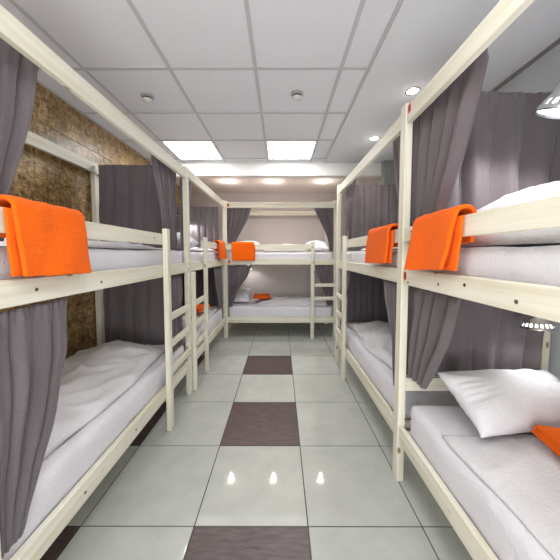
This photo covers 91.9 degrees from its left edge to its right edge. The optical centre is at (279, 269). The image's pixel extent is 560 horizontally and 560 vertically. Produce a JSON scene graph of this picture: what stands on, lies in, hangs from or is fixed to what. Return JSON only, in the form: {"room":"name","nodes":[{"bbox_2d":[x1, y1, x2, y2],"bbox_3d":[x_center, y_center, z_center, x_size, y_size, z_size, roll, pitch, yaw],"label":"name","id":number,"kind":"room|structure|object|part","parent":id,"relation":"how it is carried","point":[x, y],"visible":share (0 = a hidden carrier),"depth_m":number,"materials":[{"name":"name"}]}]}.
{"room":"dormitory","nodes":[
{"label":"dormitory","id":0,"kind":"room"},
{"bbox_2d":[0,82,179,358],"bbox_3d":[-1.856,-0.080,1.932,0.060,2.810,7.260,0,3,0],"label":"wall","id":1,"kind":"structure","parent":0,"point":[40,176],"depth_m":2.36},
{"bbox_2d":[40,323,472,559],"bbox_3d":[-0.079,1.373,2.012,3.495,0.100,7.260,0,3,0],"label":"floor","id":2,"kind":"structure","parent":0,"point":[273,455],"depth_m":1.73,"materials":[{"name":"tile"}]},
{"bbox_2d":[0,5,192,559],"bbox_3d":[-1.346,0.192,1.776,0.941,2.285,1.990,0,3,0],"label":"bunk bed","id":3,"kind":"object","parent":2,"relation":"on","point":[13,292],"visible":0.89,"depth_m":1.49,"materials":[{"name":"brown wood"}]},
{"bbox_2d":[0,38,38,240],"bbox_3d":[-1.009,-0.481,0.991,0.068,0.758,0.343,0,3,0],"label":"curtain","id":4,"kind":"object","parent":3,"relation":"hanging from","point":[18,74],"visible":0.83,"depth_m":1.02,"materials":[{"name":"fabric"}]},
{"bbox_2d":[0,298,68,558],"bbox_3d":[-0.937,0.548,1.056,0.056,0.827,0.360,0,3,0],"label":"curtain","id":5,"kind":"object","parent":3,"relation":"hanging from","point":[33,339],"visible":1,"depth_m":0.99,"materials":[{"name":"fabric"}]},
{"bbox_2d":[0,194,91,276],"bbox_3d":[-0.916,-0.116,1.062,0.129,0.288,0.343,0,3,0],"label":"towel","id":6,"kind":"object","parent":3,"relation":"hanging from","point":[43,239],"visible":0.99,"depth_m":1.00,"materials":[{"name":"orange fabric"}]},
{"bbox_3d":[-1.754,-0.904,1.715,0.036,0.090,1.990,0,3,0],"label":"rail","id":7,"kind":"part","parent":3,"relation":"part of","materials":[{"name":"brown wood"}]},
{"bbox_3d":[-0.932,-0.199,1.510,0.028,0.085,1.365,0,3,0],"label":"guard rail","id":8,"kind":"part","parent":3,"relation":"part of","materials":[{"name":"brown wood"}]},
{"bbox_2d":[0,247,181,279],"bbox_3d":[-1.335,-0.042,1.773,0.763,0.172,1.810,0,3,0],"label":"mattress","id":9,"kind":"object","parent":3,"relation":"on","point":[100,259],"visible":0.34,"depth_m":1.59,"materials":[{"name":"white fabric"}]},
{"bbox_2d":[0,238,162,249],"bbox_3d":[-1.338,-0.170,1.784,0.726,0.073,1.206,0,3,0],"label":"duvet","id":10,"kind":"object","parent":9,"relation":"on","point":[92,244],"visible":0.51,"depth_m":1.82,"materials":[{"name":"white fabric"}]},
{"bbox_2d":[2,345,183,559],"bbox_3d":[-1.335,0.912,1.828,0.763,0.230,1.810,0,3,0],"label":"mattress","id":11,"kind":"object","parent":3,"relation":"on","point":[64,467],"visible":0.29,"depth_m":1.35,"materials":[{"name":"white fabric"}]},
{"bbox_2d":[43,340,164,459],"bbox_3d":[-1.360,0.711,1.839,0.737,0.162,1.512,0,3,0],"label":"duvet","id":12,"kind":"object","parent":11,"relation":"on","point":[93,378],"visible":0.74,"depth_m":1.78,"materials":[{"name":"white fabric"}]},
{"bbox_3d":[-0.932,-0.874,1.715,0.030,0.090,1.850,0,3,0],"label":"rail","id":13,"kind":"part","parent":3,"relation":"part of","materials":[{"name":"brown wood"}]},
{"bbox_3d":[-0.932,0.036,1.767,0.030,0.093,1.850,0,3,0],"label":"rail","id":14,"kind":"part","parent":3,"relation":"part of","materials":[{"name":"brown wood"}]},
{"bbox_3d":[-1.792,0.140,2.684,0.045,2.285,0.070,0,3,0],"label":"post","id":15,"kind":"part","parent":3,"relation":"part of","materials":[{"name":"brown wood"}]},
{"bbox_3d":[-0.932,1.018,1.823,0.030,0.100,1.850,0,3,0],"label":"rail","id":16,"kind":"part","parent":3,"relation":"part of","materials":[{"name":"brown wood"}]},
{"bbox_2d":[98,164,170,249],"bbox_3d":[-1.381,-0.587,2.577,0.674,0.799,0.048,0,3,0],"label":"curtain","id":17,"kind":"object","parent":3,"relation":"hanging from","point":[128,195],"visible":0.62,"depth_m":2.56,"materials":[{"name":"fabric"}]},
{"bbox_2d":[103,275,173,344],"bbox_3d":[-1.366,0.392,2.639,0.704,0.697,0.039,0,3,0],"label":"curtain","id":18,"kind":"object","parent":3,"relation":"hanging from","point":[133,312],"visible":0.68,"depth_m":2.63,"materials":[{"name":"fabric"}]},
{"bbox_2d":[151,154,177,249],"bbox_3d":[-1.007,-0.557,2.395,0.046,0.761,0.482,0,3,0],"label":"curtain","id":19,"kind":"object","parent":3,"relation":"hanging from","point":[165,178],"visible":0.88,"depth_m":2.40,"materials":[{"name":"fabric"}]},
{"bbox_2d":[171,274,182,351],"bbox_3d":[-0.967,0.399,2.523,0.036,0.696,0.312,0,3,0],"label":"curtain","id":20,"kind":"object","parent":3,"relation":"hanging from","point":[176,280],"visible":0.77,"depth_m":2.52,"materials":[{"name":"fabric"}]},
{"bbox_3d":[-0.932,0.137,2.734,0.045,2.285,0.070,0,3,0],"label":"post","id":21,"kind":"part","parent":3,"relation":"part of","materials":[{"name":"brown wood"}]},
{"bbox_2d":[184,170,225,389],"bbox_3d":[-1.342,0.070,3.645,0.941,2.315,1.750,0,3,0],"label":"bunk bed","id":22,"kind":"object","parent":2,"relation":"on","point":[205,264],"visible":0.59,"depth_m":3.21,"materials":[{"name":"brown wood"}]},
{"bbox_2d":[147,309,221,351],"bbox_3d":[-1.331,0.806,3.697,0.763,0.230,1.610,0,3,0],"label":"mattress","id":23,"kind":"object","parent":22,"relation":"on","point":[215,319],"visible":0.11,"depth_m":3.77,"materials":[{"name":"white fabric"}]},
{"bbox_2d":[182,306,218,328],"bbox_3d":[-1.322,0.629,3.724,0.694,0.110,1.451,0,3,0],"label":"duvet","id":24,"kind":"object","parent":23,"relation":"on","point":[212,309],"visible":0.13,"depth_m":3.80,"materials":[{"name":"white fabric"}]},
{"bbox_2d":[191,304,209,312],"bbox_3d":[-1.152,0.536,3.759,0.241,0.052,0.364,1,3,10],"label":"towel","id":25,"kind":"object","parent":24,"relation":"on","point":[200,307],"visible":0.41,"depth_m":3.67,"materials":[{"name":"orange fabric"}]},
{"bbox_2d":[180,177,191,248],"bbox_3d":[-1.002,-0.607,2.937,0.045,0.787,0.352,0,3,0],"label":"curtain","id":26,"kind":"object","parent":22,"relation":"hanging from","point":[190,182],"visible":0.3,"depth_m":2.78,"materials":[{"name":"fabric"}]},
{"bbox_3d":[-0.895,0.650,2.831,0.038,1.250,0.045,0,3,0],"label":"ladder post","id":27,"kind":"part","parent":22,"relation":"part of","materials":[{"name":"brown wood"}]},
{"bbox_2d":[176,206,218,248],"bbox_3d":[-1.356,-0.657,4.431,0.702,0.728,0.048,0,3,0],"label":"curtain","id":28,"kind":"object","parent":22,"relation":"hanging from","point":[203,220],"visible":0.55,"depth_m":4.42,"materials":[{"name":"fabric"}]},
{"bbox_2d":[181,266,217,306],"bbox_3d":[-1.356,0.283,4.497,0.702,0.692,0.050,0,3,0],"label":"curtain","id":29,"kind":"object","parent":22,"relation":"hanging from","point":[212,294],"visible":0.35,"depth_m":4.49,"materials":[{"name":"fabric"}]},
{"bbox_2d":[179,251,219,262],"bbox_3d":[-1.331,-0.149,3.642,0.763,0.172,1.610,0,3,0],"label":"mattress","id":30,"kind":"object","parent":22,"relation":"on","point":[194,256],"visible":0.2,"depth_m":3.20,"materials":[{"name":"white fabric"}]},
{"bbox_2d":[171,232,199,249],"bbox_3d":[-1.194,-0.320,3.119,0.439,0.208,0.420,0,3,-4],"label":"pillow","id":31,"kind":"object","parent":30,"relation":"on","point":[193,242],"visible":0.34,"depth_m":3.04,"materials":[{"name":"white fabric"}]},
{"bbox_2d":[159,247,217,251],"bbox_3d":[-1.320,-0.287,3.846,0.693,0.071,1.135,0,3,0],"label":"duvet","id":32,"kind":"object","parent":30,"relation":"on","point":[194,249],"visible":0.4,"depth_m":3.46,"materials":[{"name":"white fabric"}]},
{"bbox_3d":[-0.929,-1.011,3.582,0.030,0.090,1.750,0,3,0],"label":"rail","id":33,"kind":"part","parent":22,"relation":"part of","materials":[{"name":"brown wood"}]},
{"bbox_3d":[-0.929,-0.071,3.636,0.030,0.093,1.750,0,3,0],"label":"rail","id":34,"kind":"part","parent":22,"relation":"part of","materials":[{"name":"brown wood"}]},
{"bbox_3d":[-0.929,0.911,3.692,0.030,0.100,1.750,0,3,0],"label":"rail","id":35,"kind":"part","parent":22,"relation":"part of","materials":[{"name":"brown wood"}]},
{"bbox_3d":[-0.927,-0.333,3.853,0.028,0.085,1.287,0,3,0],"label":"guard rail","id":36,"kind":"part","parent":22,"relation":"part of","materials":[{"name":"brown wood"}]},
{"bbox_2d":[213,266,221,308],"bbox_3d":[-0.969,0.295,4.206,0.037,0.682,0.522,0,3,0],"label":"curtain","id":37,"kind":"object","parent":22,"relation":"hanging from","point":[217,270],"visible":0.99,"depth_m":4.25,"materials":[{"name":"fabric"}]},
{"bbox_2d":[213,240,226,258],"bbox_3d":[-0.909,-0.297,4.142,0.125,0.280,0.422,0,3,0],"label":"towel","id":38,"kind":"object","parent":22,"relation":"hanging from","point":[222,254],"visible":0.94,"depth_m":4.04,"materials":[{"name":"orange fabric"}]},
{"bbox_2d":[222,200,336,338],"bbox_3d":[0.010,-0.008,5.015,1.930,2.315,1.026,0,3,0],"label":"bunk bed","id":39,"kind":"object","parent":2,"relation":"on","point":[312,261],"visible":0.64,"depth_m":4.54,"materials":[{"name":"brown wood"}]},
{"bbox_3d":[-0.921,0.018,4.563,0.070,2.315,0.045,0,3,0],"label":"post","id":40,"kind":"part","parent":39,"relation":"part of","materials":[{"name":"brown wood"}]},
{"bbox_2d":[227,208,250,242],"bbox_3d":[-0.683,-0.745,4.572,0.417,0.599,0.042,0,3,-1],"label":"curtain","id":41,"kind":"object","parent":39,"relation":"hanging from","point":[237,218],"visible":0.94,"depth_m":4.56,"materials":[{"name":"fabric"}]},
{"bbox_2d":[228,265,251,305],"bbox_3d":[-0.675,0.279,4.591,0.399,0.692,0.043,0,3,0],"label":"curtain","id":42,"kind":"object","parent":39,"relation":"hanging from","point":[237,275],"visible":1,"depth_m":4.58,"materials":[{"name":"fabric"}]},
{"bbox_2d":[232,242,254,260],"bbox_3d":[-0.605,-0.300,4.523,0.392,0.316,0.131,0,3,0],"label":"towel","id":43,"kind":"object","parent":39,"relation":"on","point":[241,251],"visible":1,"depth_m":4.48,"materials":[{"name":"orange fabric"}]},
{"bbox_3d":[-0.173,-0.371,4.537,1.425,0.085,0.028,0,3,0],"label":"guard rail","id":44,"kind":"part","parent":39,"relation":"part of","materials":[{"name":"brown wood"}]},
{"bbox_2d":[229,299,331,316],"bbox_3d":[0.010,0.728,5.051,1.770,0.230,0.858,0,3,0],"label":"mattress","id":45,"kind":"object","parent":39,"relation":"on","point":[239,309],"visible":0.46,"depth_m":4.63,"materials":[{"name":"white fabric"}]},
{"bbox_2d":[228,288,250,301],"bbox_3d":[-0.750,0.475,5.067,0.400,0.230,0.517,0,3,-3],"label":"pillow","id":46,"kind":"object","parent":45,"relation":"on","point":[242,295],"visible":0.68,"depth_m":4.92,"materials":[{"name":"white fabric"}]},
{"bbox_2d":[257,296,327,305],"bbox_3d":[0.226,0.564,5.045,1.305,0.088,0.812,0,3,0],"label":"duvet","id":47,"kind":"object","parent":45,"relation":"on","point":[284,300],"visible":0.82,"depth_m":4.79,"materials":[{"name":"white fabric"}]},
{"bbox_2d":[253,293,269,298],"bbox_3d":[-0.339,0.498,5.069,0.303,0.051,0.384,0,3,-4],"label":"towel","id":48,"kind":"object","parent":47,"relation":"on","point":[256,295],"visible":1,"depth_m":4.90,"materials":[{"name":"orange fabric"}]},
{"bbox_3d":[0.009,-1.063,4.498,1.790,0.090,0.030,0,3,0],"label":"rail","id":49,"kind":"part","parent":39,"relation":"part of","materials":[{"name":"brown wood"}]},
{"bbox_3d":[0.009,0.859,4.607,1.790,0.100,0.030,0,3,0],"label":"rail","id":50,"kind":"part","parent":39,"relation":"part of","materials":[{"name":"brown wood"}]},
{"bbox_3d":[0.009,-0.123,4.551,1.790,0.093,0.030,0,3,0],"label":"rail","id":51,"kind":"part","parent":39,"relation":"part of","materials":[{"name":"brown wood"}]},
{"bbox_2d":[229,252,332,258],"bbox_3d":[0.010,-0.226,4.996,1.770,0.172,0.858,0,3,0],"label":"mattress","id":52,"kind":"object","parent":39,"relation":"on","point":[258,255],"visible":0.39,"depth_m":4.57,"materials":[{"name":"white fabric"}]},
{"bbox_2d":[264,243,306,251],"bbox_3d":[0.081,-0.393,4.984,0.764,0.152,0.804,0,3,0],"label":"duvet","id":53,"kind":"object","parent":52,"relation":"on","point":[285,243],"visible":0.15,"depth_m":4.61,"materials":[{"name":"white fabric"}]},
{"bbox_2d":[305,240,328,250],"bbox_3d":[0.670,-0.430,4.972,0.420,0.213,0.587,0,3,5],"label":"pillow","id":54,"kind":"object","parent":52,"relation":"on","point":[319,245],"visible":0.7,"depth_m":4.76,"materials":[{"name":"white fabric"}]},
{"bbox_3d":[0.011,-1.115,5.402,1.930,0.090,0.036,0,3,0],"label":"rail","id":55,"kind":"part","parent":39,"relation":"part of","materials":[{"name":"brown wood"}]},
{"bbox_2d":[315,265,332,304],"bbox_3d":[0.744,0.274,4.594,0.313,0.681,0.042,0,3,0],"label":"curtain","id":56,"kind":"object","parent":39,"relation":"hanging from","point":[325,273],"visible":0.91,"depth_m":4.58,"materials":[{"name":"fabric"}]},
{"bbox_2d":[314,208,333,250],"bbox_3d":[0.730,-0.676,4.571,0.343,0.739,0.043,0,3,0],"label":"curtain","id":57,"kind":"object","parent":39,"relation":"hanging from","point":[325,215],"visible":0.96,"depth_m":4.56,"materials":[{"name":"fabric"}]},
{"bbox_3d":[0.941,-0.036,5.503,0.070,2.315,0.045,0,3,0],"label":"post","id":58,"kind":"part","parent":39,"relation":"part of","materials":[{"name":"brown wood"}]},
{"bbox_3d":[0.939,0.018,4.559,0.070,2.315,0.045,0,3,0],"label":"post","id":59,"kind":"part","parent":39,"relation":"part of","materials":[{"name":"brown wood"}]},
{"bbox_2d":[335,115,410,431],"bbox_3d":[1.177,0.127,2.640,0.956,2.315,1.858,0,3,0],"label":"bunk bed","id":60,"kind":"object","parent":2,"relation":"on","point":[383,272],"visible":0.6,"depth_m":2.60,"materials":[{"name":"beige wood"}]},
{"bbox_3d":[0.759,0.076,3.534,0.045,2.315,0.070,0,3,0],"label":"post","id":61,"kind":"part","parent":60,"relation":"part of","materials":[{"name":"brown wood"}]},
{"bbox_2d":[340,269,350,323],"bbox_3d":[0.780,0.358,3.242,0.037,0.696,0.476,0,3,0],"label":"curtain","id":62,"kind":"object","parent":60,"relation":"hanging from","point":[348,272],"visible":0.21,"depth_m":3.19,"materials":[{"name":"fabric"}]},
{"bbox_2d":[345,179,355,250],"bbox_3d":[0.831,-0.618,3.199,0.035,0.790,0.462,0,3,1],"label":"curtain","id":63,"kind":"object","parent":60,"relation":"hanging from","point":[350,190],"visible":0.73,"depth_m":3.26,"materials":[{"name":"fabric"}]},
{"bbox_3d":[0.756,0.970,2.654,0.030,0.100,1.788,0,3,0],"label":"rail","id":64,"kind":"part","parent":60,"relation":"part of","materials":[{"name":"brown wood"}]},
{"bbox_3d":[0.756,-0.011,2.598,0.030,0.093,1.788,0,3,0],"label":"rail","id":65,"kind":"part","parent":60,"relation":"part of","materials":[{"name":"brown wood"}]},
{"bbox_2d":[341,250,397,266],"bbox_3d":[1.171,-0.090,2.618,0.788,0.172,1.718,0,3,0],"label":"mattress","id":66,"kind":"object","parent":60,"relation":"on","point":[357,257],"visible":0.2,"depth_m":2.56,"materials":[{"name":"white fabric"}]},
{"bbox_2d":[360,247,461,250],"bbox_3d":[1.182,-0.204,2.366,0.708,0.074,1.066,0,3,0],"label":"duvet","id":67,"kind":"object","parent":66,"relation":"on","point":[394,248],"visible":0.02,"depth_m":2.73,"materials":[{"name":"white fabric"}]},
{"bbox_3d":[0.756,-0.952,2.544,0.030,0.090,1.788,0,3,0],"label":"rail","id":68,"kind":"part","parent":60,"relation":"part of","materials":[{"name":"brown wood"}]},
{"bbox_2d":[347,271,396,322],"bbox_3d":[1.220,0.341,3.483,0.697,0.692,0.041,0,3,0],"label":"curtain","id":69,"kind":"object","parent":60,"relation":"hanging from","point":[366,299],"visible":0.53,"depth_m":3.48,"materials":[{"name":"fabric"}]},
{"bbox_3d":[0.755,-0.249,2.389,0.028,0.085,1.398,0,3,0],"label":"guard rail","id":70,"kind":"part","parent":60,"relation":"part of","materials":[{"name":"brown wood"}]},
{"bbox_2d":[348,184,398,250],"bbox_3d":[1.219,-0.650,3.421,0.698,0.829,0.049,0,3,0],"label":"curtain","id":71,"kind":"object","parent":60,"relation":"hanging from","point":[373,206],"visible":0.63,"depth_m":3.41,"materials":[{"name":"fabric"}]},
{"bbox_2d":[365,223,397,262],"bbox_3d":[0.738,-0.175,1.964,0.126,0.273,0.468,0,3,0],"label":"towel","id":72,"kind":"object","parent":60,"relation":"on","point":[380,243],"visible":0.88,"depth_m":1.87,"materials":[{"name":"orange fabric"}]},
{"bbox_2d":[384,280,396,385],"bbox_3d":[0.774,0.435,1.896,0.030,0.696,0.302,0,3,0],"label":"curtain","id":73,"kind":"object","parent":60,"relation":"hanging from","point":[390,288],"visible":0.53,"depth_m":1.86,"materials":[{"name":"fabric"}]},
{"bbox_2d":[393,134,411,217],"bbox_3d":[0.832,-0.542,1.855,0.042,0.791,0.332,0,3,0],"label":"curtain","id":74,"kind":"object","parent":60,"relation":"hanging from","point":[396,143],"visible":0.2,"depth_m":1.92,"materials":[{"name":"fabric"}]},
{"bbox_2d":[346,324,459,418],"bbox_3d":[1.171,0.864,2.672,0.788,0.230,1.718,0,3,0],"label":"mattress","id":75,"kind":"object","parent":60,"relation":"on","point":[378,372],"visible":0.23,"depth_m":2.03,"materials":[{"name":"white fabric"}]},
{"bbox_2d":[347,320,407,375],"bbox_3d":[1.188,0.685,2.640,0.753,0.121,1.559,0,3,2],"label":"duvet","id":76,"kind":"object","parent":75,"relation":"on","point":[376,335],"visible":0.34,"depth_m":2.69,"materials":[{"name":"white fabric"}]},
{"bbox_2d":[392,0,559,559],"bbox_3d":[1.191,0.236,0.737,0.920,2.315,1.950,0,3,0],"label":"bunk bed","id":77,"kind":"object","parent":2,"relation":"on","point":[536,300],"visible":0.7,"depth_m":1.14,"materials":[{"name":"beige wood"}]},
{"bbox_3d":[0.756,0.182,1.677,0.045,2.315,0.070,0,3,0],"label":"post","id":78,"kind":"part","parent":77,"relation":"part of","materials":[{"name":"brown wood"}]},
{"bbox_2d":[406,285,460,388],"bbox_3d":[0.812,0.397,1.468,0.068,0.572,0.492,0,3,0],"label":"curtain","id":79,"kind":"object","parent":77,"relation":"hanging from","point":[432,315],"visible":0.95,"depth_m":1.48,"materials":[{"name":"fabric"}]},
{"bbox_2d":[404,204,476,270],"bbox_3d":[0.737,-0.129,1.268,0.129,0.286,0.400,0,3,0],"label":"towel","id":80,"kind":"object","parent":77,"relation":"hanging from","point":[436,239],"visible":0.96,"depth_m":1.18,"materials":[{"name":"orange fabric"}]},
{"bbox_3d":[0.752,1.077,0.786,0.030,0.100,1.810,0,3,0],"label":"rail","id":81,"kind":"part","parent":77,"relation":"part of","materials":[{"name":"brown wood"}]},
{"bbox_2d":[410,47,488,225],"bbox_3d":[0.820,-0.514,1.377,0.064,0.791,0.572,0,3,-2],"label":"curtain","id":82,"kind":"object","parent":77,"relation":"hanging from","point":[441,132],"visible":0.7,"depth_m":1.35,"materials":[{"name":"fabric"}]},
{"bbox_3d":[0.752,-0.845,0.676,0.030,0.090,1.810,0,3,0],"label":"rail","id":83,"kind":"part","parent":77,"relation":"part of","materials":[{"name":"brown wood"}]},
{"bbox_3d":[0.752,0.095,0.730,0.030,0.093,1.810,0,3,0],"label":"rail","id":84,"kind":"part","parent":77,"relation":"part of","materials":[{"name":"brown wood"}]},
{"bbox_3d":[0.751,-0.153,0.716,0.028,0.085,1.810,0,3,0],"label":"guard rail","id":85,"kind":"part","parent":77,"relation":"part of","materials":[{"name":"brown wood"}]},
{"bbox_2d":[410,406,554,559],"bbox_3d":[1.167,0.973,0.764,0.788,0.230,1.760,0,3,0],"label":"mattress","id":86,"kind":"object","parent":77,"relation":"on","point":[508,538],"visible":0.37,"depth_m":1.14,"materials":[{"name":"white fabric"}]},
{"bbox_2d":[436,369,559,437],"bbox_3d":[1.238,0.673,1.408,0.748,0.275,0.306,-1,3,-9],"label":"pillow","id":87,"kind":"object","parent":86,"relation":"on","point":[498,402],"visible":0.96,"depth_m":1.30,"materials":[{"name":"white fabric"}]},
{"bbox_2d":[442,433,559,559],"bbox_3d":[1.178,0.822,0.640,0.784,0.075,1.439,0,3,0],"label":"duvet","id":88,"kind":"object","parent":86,"relation":"on","point":[520,469],"visible":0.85,"depth_m":1.06,"materials":[{"name":"white fabric"}]},
{"bbox_2d":[531,425,559,456],"bbox_3d":[1.252,0.729,0.995,0.303,0.046,0.425,1,3,10],"label":"towel","id":89,"kind":"object","parent":88,"relation":"on","point":[549,435],"visible":1,"depth_m":1.15,"materials":[{"name":"orange fabric"}]},
{"bbox_2d":[435,299,544,375],"bbox_3d":[1.228,0.372,1.629,0.711,0.542,0.062,0,3,0],"label":"curtain","id":90,"kind":"object","parent":77,"relation":"hanging from","point":[484,336],"visible":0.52,"depth_m":1.62,"materials":[{"name":"fabric"}]},
{"bbox_2d":[422,245,559,286],"bbox_3d":[1.167,0.019,0.710,0.788,0.172,1.760,0,3,0],"label":"mattress","id":91,"kind":"object","parent":77,"relation":"on","point":[537,264],"visible":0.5,"depth_m":0.91,"materials":[{"name":"white fabric"}]},
{"bbox_2d":[461,181,559,247],"bbox_3d":[1.169,-0.195,0.642,0.699,0.253,1.543,0,3,0],"label":"duvet","id":92,"kind":"object","parent":91,"relation":"on","point":[545,237],"visible":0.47,"depth_m":1.03,"materials":[{"name":"white fabric"}]},
{"bbox_2d":[447,91,559,209],"bbox_3d":[1.265,-0.561,1.546,0.788,0.865,0.099,0,3,0],"label":"curtain","id":93,"kind":"object","parent":77,"relation":"hanging from","point":[510,149],"visible":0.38,"depth_m":1.52,"materials":[{"name":"fabric"}]},
{"bbox_3d":[1.631,0.182,1.675,0.045,2.315,0.070,0,3,0],"label":"post","id":94,"kind":"part","parent":77,"relation":"part of","materials":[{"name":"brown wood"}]},
{"bbox_2d":[151,161,381,177],"bbox_3d":[-0.075,-1.460,3.868,3.495,0.275,0.110,0,3,0],"label":"ceiling beam","id":95,"kind":"structure","parent":0,"point":[243,169],"depth_m":3.82,"materials":[{"name":"white paint"}]},
{"bbox_2d":[190,193,360,322],"bbox_3d":[-0.071,-0.288,5.583,3.615,2.810,0.060,0,3,0],"label":"wall","id":96,"kind":"structure","parent":0,"point":[275,280],"depth_m":5.53,"materials":[{"name":"grey paint"}]},
{"bbox_2d":[176,178,380,192],"bbox_3d":[-0.073,-1.568,4.699,3.495,0.155,1.560,0,3,0],"label":"ceiling","id":97,"kind":"structure","parent":0,"point":[217,185],"depth_m":4.78,"materials":[{"name":"beige paint"}]},
{"bbox_2d":[0,0,559,162],"bbox_3d":[-0.080,-1.384,1.018,3.495,0.102,5.590,0,3,0],"label":"ceiling","id":98,"kind":"structure","parent":0,"point":[97,33],"depth_m":1.78,"materials":[{"name":"tile"}]},
{"bbox_2d":[141,92,153,102],"bbox_3d":[-1.089,-1.399,2.227,0.100,0.050,0.100,0,3,0],"label":"smoke detector","id":99,"kind":"object","parent":98,"relation":"attached to","point":[146,97],"visible":1,"depth_m":2.20,"materials":[{"name":"grey plastic"}]},
{"bbox_2d":[160,141,222,158],"bbox_3d":[-1.069,-1.485,3.393,0.600,0.012,0.600,0,3,0],"label":"recessed light","id":100,"kind":"object","parent":98,"relation":"in","point":[180,149],"visible":1,"depth_m":3.35,"materials":[{"name":"white plastic"}]},
{"bbox_2d":[8,0,401,161],"bbox_3d":[-0.395,-1.352,1.020,2.866,0.009,5.590,0,3,0],"label":"ceiling grid","id":101,"kind":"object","parent":98,"relation":"attached to","point":[255,68],"depth_m":1.97,"materials":[{"name":"grey paint"}]},
{"bbox_2d":[265,141,317,158],"bbox_3d":[0.131,-1.485,3.391,0.600,0.012,0.600,0,3,0],"label":"recessed light","id":102,"kind":"object","parent":98,"relation":"in","point":[275,149],"visible":1,"depth_m":3.35,"materials":[{"name":"white plastic"}]},
{"bbox_2d":[291,90,302,100],"bbox_3d":[0.139,-1.397,2.195,0.100,0.050,0.100,0,3,0],"label":"smoke detector","id":103,"kind":"object","parent":98,"relation":"attached to","point":[296,95],"visible":1,"depth_m":2.17,"materials":[{"name":"grey plastic"}]},
{"bbox_2d":[369,136,379,140],"bbox_3d":[1.041,-1.443,2.991,0.116,0.007,0.116,0,3,0],"label":"recessed light","id":104,"kind":"object","parent":98,"relation":"in","point":[373,138],"visible":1,"depth_m":2.99,"materials":[{"name":"silver metal"}]},
{"bbox_2d":[405,86,420,95],"bbox_3d":[1.039,-1.394,2.122,0.116,0.007,0.116,0,3,0],"label":"recessed light","id":105,"kind":"object","parent":98,"relation":"in","point":[411,91],"visible":1,"depth_m":2.12,"materials":[{"name":"silver metal"}]},
{"bbox_2d":[381,160,395,184],"bbox_3d":[1.550,-0.137,3.830,0.245,2.708,0.110,0,3,0],"label":"wall pillar","id":106,"kind":"structure","parent":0,"point":[388,176],"depth_m":3.71,"materials":[{"name":"grey paint"}]},
{"bbox_2d":[361,43,559,379],"bbox_3d":[1.699,-0.080,1.925,0.060,2.810,7.260,0,3,0],"label":"wall","id":107,"kind":"structure","parent":0,"point":[543,75],"depth_m":1.70,"materials":[{"name":"grey paint"}]},
{"bbox_2d":[491,38,559,91],"bbox_3d":[1.658,-1.323,1.018,0.018,0.020,5.590,0,3,0],"label":"trim","id":108,"kind":"structure","parent":107,"relation":"attached to","point":[557,41],"depth_m":1.80,"materials":[{"name":"grey metal"}]},
{"bbox_2d":[519,314,557,330],"bbox_3d":[1.481,0.237,1.433,0.376,0.174,0.150,0,3,0],"label":"reading lamp","id":109,"kind":"object","parent":107,"relation":"attached to","point":[531,322],"visible":0.63,"depth_m":1.40,"materials":[{"name":"silver metal"}]},
{"bbox_3d":[1.368,0.286,1.436,0.132,0.061,0.131,0,3,0],"label":"bulb","id":110,"kind":"part","parent":109,"relation":"part of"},
{"bbox_2d":[532,82,559,119],"bbox_3d":[1.390,-0.794,1.150,0.554,0.344,0.228,0,3,0],"label":"reading lamp","id":111,"kind":"object","parent":107,"relation":"attached to","point":[550,109],"visible":1,"depth_m":1.16,"materials":[{"name":"silver metal"}]},
{"bbox_3d":[1.228,-0.698,1.157,0.198,0.125,0.191,0,3,0],"label":"bulb","id":112,"kind":"part","parent":111,"relation":"part of","materials":[{"name":"white glass"}]}
]}

